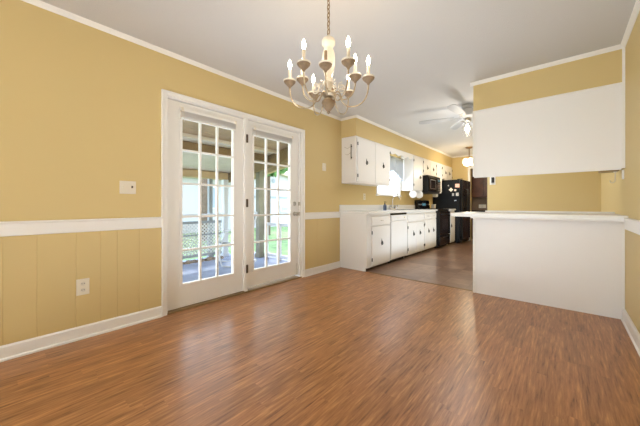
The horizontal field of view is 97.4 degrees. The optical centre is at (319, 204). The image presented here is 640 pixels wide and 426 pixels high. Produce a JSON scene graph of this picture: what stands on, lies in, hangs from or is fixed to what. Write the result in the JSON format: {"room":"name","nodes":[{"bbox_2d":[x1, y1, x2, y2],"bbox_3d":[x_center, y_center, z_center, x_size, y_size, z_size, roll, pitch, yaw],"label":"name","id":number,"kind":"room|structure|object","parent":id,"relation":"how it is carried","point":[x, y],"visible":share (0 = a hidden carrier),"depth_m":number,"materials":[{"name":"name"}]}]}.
{"room":"dining room","nodes":[
{"label":"dining room","id":0,"kind":"room"},
{"bbox_2d":[0,0,432,345],"bbox_3d":[-0.363,-0.201,3.913,0.129,2.440,12.240,0,0,41],"label":"wall","id":1,"kind":"structure","parent":0,"point":[80,104],"depth_m":2.19,"materials":[{"name":"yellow paint"}]},
{"bbox_2d":[0,306,161,361],"bbox_3d":[-2.880,0.969,0.903,0.026,0.100,4.393,0,0,41],"label":"baseboard","id":2,"kind":"structure","parent":1,"relation":"attached to","point":[10,351],"depth_m":2.10,"materials":[{"name":"white paint"}]},
{"bbox_2d":[0,217,161,236],"bbox_3d":[-2.879,0.158,0.902,0.028,0.098,4.393,0,0,41],"label":"chair rail","id":3,"kind":"object","parent":1,"relation":"attached to","point":[7,228],"visible":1,"depth_m":2.10,"materials":[{"name":"white paint"}]},
{"bbox_2d":[76,278,88,295],"bbox_3d":[-1.806,0.624,2.142,0.009,0.122,0.078,0,0,41],"label":"power outlet","id":4,"kind":"object","parent":1,"relation":"attached to","point":[82,285],"visible":1,"depth_m":2.14,"materials":[{"name":"beige plastic"}]},
{"bbox_2d":[120,181,135,193],"bbox_3d":[-1.616,-0.147,2.368,0.018,0.108,0.118,0,0,41],"label":"light switch","id":5,"kind":"object","parent":1,"relation":"attached to","point":[126,187],"visible":1,"depth_m":2.37,"materials":[{"name":"beige plastic"}]},
{"bbox_2d":[21,0,341,120],"bbox_3d":[-1.976,-1.404,1.943,0.030,0.034,7.150,0,0,41],"label":"crown molding","id":6,"kind":"structure","parent":1,"relation":"attached to","point":[38,3],"depth_m":2.50,"materials":[{"name":"white paint"}]},
{"bbox_2d":[168,99,242,310],"bbox_3d":[-1.179,-0.001,2.966,0.052,1.996,0.840,0,0,41],"label":"door","id":7,"kind":"structure","parent":1,"relation":"in","point":[180,294],"depth_m":2.89,"materials":[{"name":"white paint"}]},
{"bbox_2d":[180,107,236,130],"bbox_3d":[-1.143,-0.874,2.941,0.037,0.136,0.620,0,0,41],"label":"mini blind","id":8,"kind":"object","parent":7,"relation":"attached to","point":[186,114],"visible":1,"depth_m":2.90,"materials":[{"name":"white paint"}]},
{"bbox_2d":[161,89,304,316],"bbox_3d":[-0.877,-0.018,3.309,0.144,2.075,1.870,0,0,41],"label":"door frame","id":9,"kind":"structure","parent":1,"relation":"attached to","point":[164,93],"depth_m":3.25,"materials":[{"name":"white paint"}]},
{"bbox_2d":[246,120,299,286],"bbox_3d":[-0.584,-0.013,3.610,0.108,1.973,0.882,0,0,41],"label":"door","id":10,"kind":"structure","parent":1,"relation":"in","point":[265,274],"depth_m":3.66,"materials":[{"name":"white paint"}]},
{"bbox_2d":[253,127,292,144],"bbox_3d":[-0.581,-0.864,3.589,0.037,0.136,0.645,0,0,41],"label":"mini blind","id":11,"kind":"object","parent":10,"relation":"attached to","point":[258,132],"visible":1,"depth_m":3.56,"materials":[{"name":"white paint"}]},
{"bbox_2d":[305,212,339,219],"bbox_3d":[0.056,0.158,4.291,0.028,0.098,0.836,0,0,41],"label":"chair rail","id":12,"kind":"object","parent":1,"relation":"attached to","point":[309,215],"visible":1,"depth_m":4.24,"materials":[{"name":"white paint"}]},
{"bbox_2d":[305,261,340,276],"bbox_3d":[0.056,0.969,4.292,0.026,0.100,0.838,0,0,41],"label":"baseboard","id":13,"kind":"structure","parent":1,"relation":"attached to","point":[312,271],"depth_m":4.25,"materials":[{"name":"white paint"}]},
{"bbox_2d":[322,163,325,170],"bbox_3d":[0.069,-0.581,4.313,0.018,0.118,0.082,0,0,41],"label":"light switch","id":14,"kind":"object","parent":1,"relation":"attached to","point":[323,164],"visible":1,"depth_m":4.30,"materials":[{"name":"beige plastic"}]},
{"bbox_2d":[341,115,357,120],"bbox_3d":[0.465,-1.404,4.539,0.321,0.034,0.030,0,0,41],"label":"crown molding","id":15,"kind":"structure","parent":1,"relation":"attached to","point":[353,116],"depth_m":4.53,"materials":[{"name":"white paint"}]},
{"bbox_2d":[342,136,390,186],"bbox_3d":[0.855,-0.731,4.985,0.323,0.749,1.146,0,0,41],"label":"upper cabinet","id":16,"kind":"object","parent":1,"relation":"attached to","point":[369,164],"visible":1,"depth_m":4.66,"materials":[{"name":"white paint"}]},
{"bbox_2d":[389,147,412,159],"bbox_3d":[1.669,-1.042,5.755,0.018,0.127,1.081,0,0,41],"label":"valance board","id":17,"kind":"object","parent":16,"relation":"attached to","point":[397,152],"visible":0.95,"depth_m":5.73,"materials":[{"name":"white paint"}]},
{"bbox_2d":[339,205,414,210],"bbox_3d":[1.326,0.051,5.761,0.022,0.104,3.065,0,0,41],"label":"backsplash","id":18,"kind":"structure","parent":1,"relation":"attached to","point":[341,207],"depth_m":5.23,"materials":[{"name":"white laminate"}]},
{"bbox_2d":[376,173,400,196],"bbox_3d":[1.417,-0.613,5.943,0.159,0.859,1.080,0,0,41],"label":"window","id":19,"kind":"structure","parent":1,"relation":"in","point":[397,181],"depth_m":6.31,"materials":[{"name":"white paint"}]},
{"bbox_2d":[390,155,403,180],"bbox_3d":[1.518,-0.757,5.886,0.042,0.532,1.080,0,0,41],"label":"curtain valance","id":20,"kind":"object","parent":19,"relation":"hanging from","point":[396,164],"visible":0.62,"depth_m":6.07,"materials":[{"name":"white fabric"}]},
{"bbox_2d":[401,155,422,190],"bbox_3d":[2.122,-0.713,6.447,0.323,0.784,0.555,0,0,41],"label":"upper cabinet","id":21,"kind":"object","parent":1,"relation":"attached to","point":[412,168],"visible":0.94,"depth_m":6.27,"materials":[{"name":"white paint"}]},
{"bbox_2d":[409,190,416,197],"bbox_3d":[2.067,-0.243,6.251,0.180,0.180,0.020,0,0,41],"label":"plate","id":22,"kind":"object","parent":21,"relation":"hanging from","point":[413,193],"visible":0.99,"depth_m":6.24,"materials":[{"name":"white ceramic"}]},
{"bbox_2d":[416,191,422,197],"bbox_3d":[2.296,-0.243,6.515,0.180,0.180,0.020,0,0,41],"label":"plate","id":23,"kind":"object","parent":21,"relation":"hanging from","point":[419,193],"visible":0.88,"depth_m":6.50,"materials":[{"name":"white ceramic"}]},
{"bbox_2d":[422,158,436,176],"bbox_3d":[2.606,-0.903,7.007,0.323,0.404,0.915,0,0,41],"label":"upper cabinet","id":24,"kind":"object","parent":1,"relation":"attached to","point":[429,167],"visible":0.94,"depth_m":6.88,"materials":[{"name":"white paint"}]},
{"bbox_2d":[416,175,440,193],"bbox_3d":[2.665,-0.488,6.979,0.444,0.415,0.840,0,0,41],"label":"microwave oven","id":25,"kind":"object","parent":24,"relation":"attached to","point":[431,184],"visible":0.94,"depth_m":6.71,"materials":[{"name":"black metal"}]},
{"bbox_2d":[436,162,441,192],"bbox_3d":[3.052,-0.708,7.521,0.323,0.794,0.435,0,0,41],"label":"upper cabinet","id":26,"kind":"object","parent":1,"relation":"attached to","point":[439,166],"visible":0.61,"depth_m":7.44,"materials":[{"name":"white paint"}]},
{"bbox_2d":[441,164,451,179],"bbox_3d":[3.502,-0.903,8.040,0.323,0.404,0.930,0,0,41],"label":"upper cabinet","id":27,"kind":"object","parent":1,"relation":"attached to","point":[446,170],"visible":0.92,"depth_m":7.88,"materials":[{"name":"white paint"}]},
{"bbox_2d":[183,137,272,172],"bbox_3d":[-2.735,-0.855,4.288,1.750,0.352,5.300,0,0,41],"label":"ceiling","id":28,"kind":"structure","parent":0,"point":[190,160],"depth_m":5.18,"materials":[{"name":"white wood"}]},
{"bbox_2d":[183,141,267,161],"bbox_3d":[-2.477,-0.866,3.555,0.090,0.120,4.530,0,0,41],"label":"beam","id":29,"kind":"structure","parent":28,"relation":"attached to","point":[186,145],"depth_m":4.40,"materials":[{"name":"brown wood"}]},
{"bbox_2d":[228,147,287,182],"bbox_3d":[-1.013,-0.819,5.369,2.759,0.650,0.050,0,0,41],"label":"beam","id":30,"kind":"structure","parent":28,"relation":"attached to","point":[283,154],"depth_m":5.22,"materials":[{"name":"brown wood"}]},
{"bbox_2d":[254,161,287,179],"bbox_3d":[-0.679,-0.849,5.754,2.759,0.590,0.090,0,0,41],"label":"beam","id":31,"kind":"structure","parent":28,"relation":"attached to","point":[273,169],"depth_m":5.98,"materials":[{"name":"beige wood"}]},
{"bbox_2d":[183,120,287,150],"bbox_3d":[-1.659,-1.088,3.355,1.099,0.245,5.300,0,0,41],"label":"ceiling","id":32,"kind":"structure","parent":0,"point":[189,127],"depth_m":4.01,"materials":[{"name":"beige wood"}]},
{"bbox_2d":[183,133,276,153],"bbox_3d":[-2.266,-0.952,3.372,0.060,0.052,4.530,0,0,41],"label":"beam","id":33,"kind":"structure","parent":32,"relation":"attached to","point":[185,135],"depth_m":4.21,"materials":[{"name":"beige wood"}]},
{"bbox_2d":[0,239,639,425],"bbox_3d":[1.619,1.069,3.678,3.432,0.100,14.720,0,0,41],"label":"floor","id":34,"kind":"structure","parent":0,"point":[341,346],"depth_m":1.81,"materials":[{"name":"brown wood"}]},
{"bbox_2d":[167,275,301,314],"bbox_3d":[-0.904,1.021,3.330,0.174,0.036,1.790,0,0,41],"label":"threshold","id":35,"kind":"object","parent":34,"relation":"on","point":[264,285],"visible":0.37,"depth_m":3.22,"materials":[{"name":"brown wood"}]},
{"bbox_2d":[340,213,389,270],"bbox_3d":[0.777,0.580,4.715,0.559,0.878,0.745,0,0,41],"label":"base cabinet","id":36,"kind":"object","parent":34,"relation":"on","point":[364,238],"visible":1,"depth_m":4.46,"materials":[{"name":"white paint"}]},
{"bbox_2d":[339,205,437,213],"bbox_3d":[1.529,0.070,5.585,0.559,0.141,3.065,0,0,41],"label":"countertop","id":37,"kind":"structure","parent":36,"relation":"on","point":[344,209],"depth_m":5.13,"materials":[{"name":"white laminate"}]},
{"bbox_2d":[389,196,399,209],"bbox_3d":[1.605,-0.047,5.891,0.195,0.300,0.347,0,0,41],"label":"kitchen faucet","id":38,"kind":"object","parent":37,"relation":"on","point":[390,206],"visible":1,"depth_m":5.89,"materials":[{"name":"silver metal"}]},
{"bbox_2d":[387,212,406,262],"bbox_3d":[1.260,0.581,5.239,0.507,0.872,0.666,0,0,41],"label":"dishwasher","id":39,"kind":"object","parent":34,"relation":"on","point":[398,221],"visible":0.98,"depth_m":5.05,"materials":[{"name":"white paint"}]},
{"bbox_2d":[404,212,423,257],"bbox_3d":[1.749,0.580,5.837,0.559,0.878,0.865,0,0,41],"label":"base cabinet","id":40,"kind":"object","parent":34,"relation":"on","point":[415,220],"visible":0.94,"depth_m":5.64,"materials":[{"name":"white paint"}]},
{"bbox_2d":[369,272,471,290],"bbox_3d":[1.276,1.017,3.788,1.390,0.004,0.027,0,0,41],"label":"threshold","id":41,"kind":"object","parent":34,"relation":"on","point":[369,272],"visible":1,"depth_m":3.69,"materials":[{"name":"brown wood"}]},
{"bbox_2d":[421,211,436,251],"bbox_3d":[2.284,0.580,6.454,0.559,0.878,0.757,0,0,41],"label":"base cabinet","id":42,"kind":"object","parent":34,"relation":"on","point":[430,241],"visible":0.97,"depth_m":6.27,"materials":[{"name":"white paint"}]},
{"bbox_2d":[415,200,449,247],"bbox_3d":[2.838,0.452,7.024,0.647,1.135,0.805,0,0,41],"label":"range","id":43,"kind":"object","parent":34,"relation":"on","point":[442,215],"visible":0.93,"depth_m":6.81,"materials":[{"name":"black metal"}]},
{"bbox_2d":[446,210,454,244],"bbox_3d":[3.230,0.580,7.489,0.634,0.878,0.390,0,0,41],"label":"base cabinet","id":44,"kind":"object","parent":34,"relation":"on","point":[452,218],"visible":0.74,"depth_m":7.26,"materials":[{"name":"white paint"}]},
{"bbox_2d":[433,179,469,242],"bbox_3d":[3.723,0.165,7.888,0.821,1.708,0.800,0,0,41],"label":"refrigerator","id":45,"kind":"object","parent":34,"relation":"on","point":[445,200],"visible":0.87,"depth_m":7.53,"materials":[{"name":"black metal"}]},
{"bbox_2d":[472,210,484,238],"bbox_3d":[4.935,0.592,8.446,1.840,0.855,0.570,0,0,41],"label":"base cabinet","id":46,"kind":"object","parent":34,"relation":"on","point":[472,210],"visible":0.06,"depth_m":8.38,"materials":[{"name":"brown wood"}]},
{"bbox_2d":[473,218,624,318],"bbox_3d":[2.450,0.577,3.124,1.208,0.884,0.656,0,0,41],"label":"base cabinet","id":47,"kind":"object","parent":34,"relation":"on","point":[579,266],"visible":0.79,"depth_m":2.81,"materials":[{"name":"white paint"}]},
{"bbox_2d":[450,210,627,222],"bbox_3d":[2.313,0.113,3.133,1.425,0.077,0.815,0,0,41],"label":"countertop","id":48,"kind":"structure","parent":47,"relation":"on","point":[488,214],"depth_m":2.85,"materials":[{"name":"white laminate"}]},
{"bbox_2d":[40,0,635,156],"bbox_3d":[1.619,-1.471,3.678,3.432,0.100,14.720,0,0,41],"label":"ceiling","id":49,"kind":"structure","parent":0,"point":[425,56],"depth_m":2.43,"materials":[{"name":"grey paint"}]},
{"bbox_2d":[283,0,374,115],"bbox_3d":[0.053,-0.993,1.751,0.518,0.857,0.561,0,0,41],"label":"chandelier","id":50,"kind":"object","parent":49,"relation":"hanging from","point":[327,64],"visible":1,"depth_m":1.72,"materials":[{"name":"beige metal"}]},
{"bbox_2d":[419,103,472,131],"bbox_3d":[2.061,-1.191,3.978,1.257,0.460,1.230,0,0,41],"label":"ceiling fan","id":51,"kind":"object","parent":49,"relation":"hanging from","point":[465,112],"visible":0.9,"depth_m":3.97,"materials":[{"name":"grey"}]},
{"bbox_2d":[463,147,472,165],"bbox_3d":[3.679,-1.196,6.935,0.244,0.450,0.245,0,0,-32],"label":"pendant light","id":52,"kind":"object","parent":49,"relation":"hanging from","point":[468,161],"visible":0.88,"depth_m":6.90,"materials":[{"name":"white glass"}]},
{"bbox_2d":[473,49,621,110],"bbox_3d":[2.354,-1.254,3.011,1.206,0.335,0.340,0,0,41],"label":"soffit","id":53,"kind":"object","parent":49,"relation":"attached to","point":[603,69],"visible":0.64,"depth_m":2.81,"materials":[{"name":"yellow paint"}]},
{"bbox_2d":[470,44,622,86],"bbox_3d":[2.222,-1.404,2.881,1.236,0.034,0.030,0,0,41],"label":"crown molding","id":54,"kind":"structure","parent":53,"relation":"attached to","point":[616,47],"depth_m":2.81,"materials":[{"name":"white paint"}]},
{"bbox_2d":[473,82,621,177],"bbox_3d":[2.342,-0.703,3.014,1.193,0.773,0.353,0,0,41],"label":"upper cabinet","id":55,"kind":"object","parent":53,"relation":"attached to","point":[581,130],"visible":1,"depth_m":2.81,"materials":[{"name":"white paint"}]},
{"bbox_2d":[598,170,618,172],"bbox_3d":[2.738,-0.327,2.669,0.125,0.032,0.180,0,0,41],"label":"light","id":56,"kind":"object","parent":55,"relation":"attached to","point":[607,171],"visible":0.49,"depth_m":2.62,"materials":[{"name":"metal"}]},
{"bbox_2d":[341,118,451,166],"bbox_3d":[2.130,-1.264,6.484,0.291,0.315,5.090,0,0,41],"label":"soffit kitchen","id":57,"kind":"structure","parent":0,"point":[354,126],"depth_m":5.26,"materials":[{"name":"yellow paint"}]},
{"bbox_2d":[355,115,452,157],"bbox_3d":[2.241,-1.404,6.367,0.030,0.034,5.120,0,0,41],"label":"crown molding","id":58,"kind":"structure","parent":57,"relation":"attached to","point":[358,117],"depth_m":5.54,"materials":[{"name":"white paint"}]},
{"bbox_2d":[452,156,472,240],"bbox_3d":[4.387,-0.201,7.975,1.991,2.440,0.120,0,0,41],"label":"wall","id":59,"kind":"structure","parent":0,"point":[459,171],"depth_m":8.13,"materials":[{"name":"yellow paint"}]},
{"bbox_2d":[468,166,472,240],"bbox_3d":[4.605,-0.038,7.695,1.015,2.115,0.018,0,0,41],"label":"door frame","id":60,"kind":"structure","parent":59,"relation":"attached to","point":[469,167],"depth_m":7.99,"materials":[{"name":"white paint"}]},
{"bbox_2d":[472,198,486,209],"bbox_3d":[4.722,-0.201,8.452,2.670,2.440,1.040,0,0,41],"label":"wall","id":61,"kind":"structure","parent":0,"point":[476,202],"depth_m":8.80,"materials":[{"name":"brown wood"}]},
{"bbox_2d":[472,169,486,197],"bbox_3d":[5.010,-0.676,8.533,1.800,0.910,0.340,0,0,41],"label":"upper cabinet","id":62,"kind":"object","parent":61,"relation":"attached to","point":[479,185],"visible":0.16,"depth_m":8.48,"materials":[{"name":"brown wood"}]},
{"bbox_2d":[487,171,600,212],"bbox_3d":[4.591,-0.201,5.681,1.561,2.440,3.080,0,0,41],"label":"wall","id":63,"kind":"structure","parent":0,"point":[573,191],"depth_m":4.48,"materials":[{"name":"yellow paint"}]},
{"bbox_2d":[490,177,494,184],"bbox_3d":[3.045,-0.426,4.963,0.087,0.140,0.030,0,0,41],"label":"light switch","id":64,"kind":"object","parent":63,"relation":"attached to","point":[492,179],"visible":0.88,"depth_m":4.96,"materials":[{"name":"white paint"}]},
{"bbox_2d":[601,11,639,332],"bbox_3d":[1.129,-0.201,0.584,0.120,2.440,9.160,0,0,41],"label":"wall","id":65,"kind":"structure","parent":0,"point":[622,197],"depth_m":2.25,"materials":[{"name":"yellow paint"}]},
{"bbox_2d":[622,47,624,167],"bbox_3d":[2.687,-0.859,2.488,0.018,1.065,0.014,0,0,41],"label":"trim","id":66,"kind":"structure","parent":65,"relation":"attached to","point":[623,48],"depth_m":2.48,"materials":[{"name":"white paint"}]},
{"bbox_2d":[621,309,639,356],"bbox_3d":[0.382,0.969,-0.167,0.026,0.100,7.047,0,0,41],"label":"baseboard","id":67,"kind":"structure","parent":65,"relation":"attached to","point":[631,329],"depth_m":2.15,"materials":[{"name":"white paint"}]},
{"bbox_2d":[621,0,639,47],"bbox_3d":[0.380,-1.404,-0.166,0.030,0.034,7.047,0,0,41],"label":"crown molding","id":68,"kind":"structure","parent":65,"relation":"attached to","point":[636,9],"depth_m":2.17,"materials":[{"name":"white paint"}]},
{"bbox_2d":[624,218,639,234],"bbox_3d":[0.333,0.158,-0.222,0.028,0.098,6.900,0,0,41],"label":"chair rail","id":69,"kind":"object","parent":65,"relation":"attached to","point":[633,225],"visible":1,"depth_m":2.11,"materials":[{"name":"white paint"}]},
{"label":"outside","id":70,"kind":"structure","parent":0,"visible":0},
{"bbox_2d":[183,226,287,260],"bbox_3d":[-12.314,1.449,33.819,57.099,0.140,85.000,0,0,41],"label":"lawn","id":71,"kind":"structure","parent":70,"point":[272,244],"depth_m":10.31,"materials":[{"name":"green plant"}]},
{"bbox_2d":[202,178,206,240],"bbox_3d":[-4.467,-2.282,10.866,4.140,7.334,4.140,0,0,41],"label":"porch post","id":72,"kind":"object","parent":71,"relation":"on","point":[204,181],"visible":0.02,"depth_m":10.69,"materials":[{"name":"white wood"}]},
{"bbox_2d":[183,173,287,232],"bbox_3d":[-7.465,-0.396,18.836,8.650,3.550,14.300,0,0,41],"label":"house","id":73,"kind":"structure","parent":71,"relation":"on","point":[190,192],"depth_m":15.59,"materials":[{"name":"grey"}]},
{"bbox_2d":[264,167,287,234],"bbox_3d":[-2.490,-1.126,13.016,3.163,5.028,3.181,0,0,41],"label":"leafy tree","id":74,"kind":"object","parent":71,"relation":"on","point":[284,170],"visible":0.02,"depth_m":12.86,"materials":[{"name":"green plant"}]},
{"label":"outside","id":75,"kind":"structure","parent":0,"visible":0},
{"bbox_2d":[183,252,287,282],"bbox_3d":[-2.336,1.179,3.909,2.849,0.120,5.250,0,0,41],"label":"floor","id":76,"kind":"structure","parent":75,"point":[190,271],"depth_m":5.11,"materials":[{"name":"blue paint"}]},
{"bbox_2d":[183,256,223,263],"bbox_3d":[-2.673,1.085,5.233,0.193,0.067,1.934,0,0,41],"label":"leaf litter","id":77,"kind":"object","parent":76,"relation":"on","point":[221,257],"visible":0.27,"depth_m":5.54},
{"bbox_2d":[206,179,213,257],"bbox_3d":[-2.331,0.284,5.962,0.110,1.669,0.110,0,0,41],"label":"porch post","id":78,"kind":"object","parent":76,"relation":"on","point":[209,181],"visible":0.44,"depth_m":5.93,"materials":[{"name":"grey wood"}]},
{"bbox_2d":[183,220,221,258],"bbox_3d":[-2.771,0.689,5.351,0.045,0.720,1.956,0,0,41],"label":"lattice panel","id":79,"kind":"object","parent":78,"relation":"attached to","point":[190,223],"visible":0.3,"depth_m":5.67,"materials":[{"name":"white wood"}]},
{"bbox_2d":[183,213,222,215],"bbox_3d":[-2.765,0.202,5.338,0.070,0.035,1.980,0,0,41],"label":"handrail","id":80,"kind":"object","parent":78,"relation":"attached to","point":[219,213],"visible":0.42,"depth_m":5.61,"materials":[{"name":"white wood"}]},
{"bbox_2d":[220,180,229,256],"bbox_3d":[-2.079,0.284,6.153,0.140,1.669,0.140,0,0,41],"label":"porch post","id":81,"kind":"object","parent":76,"relation":"on","point":[225,252],"visible":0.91,"depth_m":6.10,"materials":[{"name":"white wood"}]},
{"bbox_2d":[183,169,227,179],"bbox_3d":[-3.535,-0.622,4.471,0.120,0.142,4.530,0,0,41],"label":"beam","id":82,"kind":"structure","parent":81,"relation":"on","point":[186,172],"depth_m":5.76,"materials":[{"name":"brown wood"}]},
{"bbox_2d":[219,211,256,267],"bbox_3d":[-1.580,0.629,5.359,0.707,1.007,0.588,0,0,-24],"label":"patio chair","id":83,"kind":"object","parent":76,"relation":"on","point":[255,217],"visible":0.31,"depth_m":5.23,"materials":[{"name":"white metal"}]},
{"bbox_2d":[255,170,264,257],"bbox_3d":[-1.291,0.153,6.040,0.160,1.931,0.160,0,0,41],"label":"porch post","id":84,"kind":"object","parent":76,"relation":"on","point":[259,253],"visible":0.73,"depth_m":5.99,"materials":[{"name":"beige wood"}]},
{"bbox_2d":[267,223,287,259],"bbox_3d":[-0.439,0.749,5.415,1.946,0.740,0.050,0,0,41],"label":"railing","id":85,"kind":"object","parent":76,"relation":"on","point":[281,256],"visible":0.22,"depth_m":5.74,"materials":[{"name":"white"}]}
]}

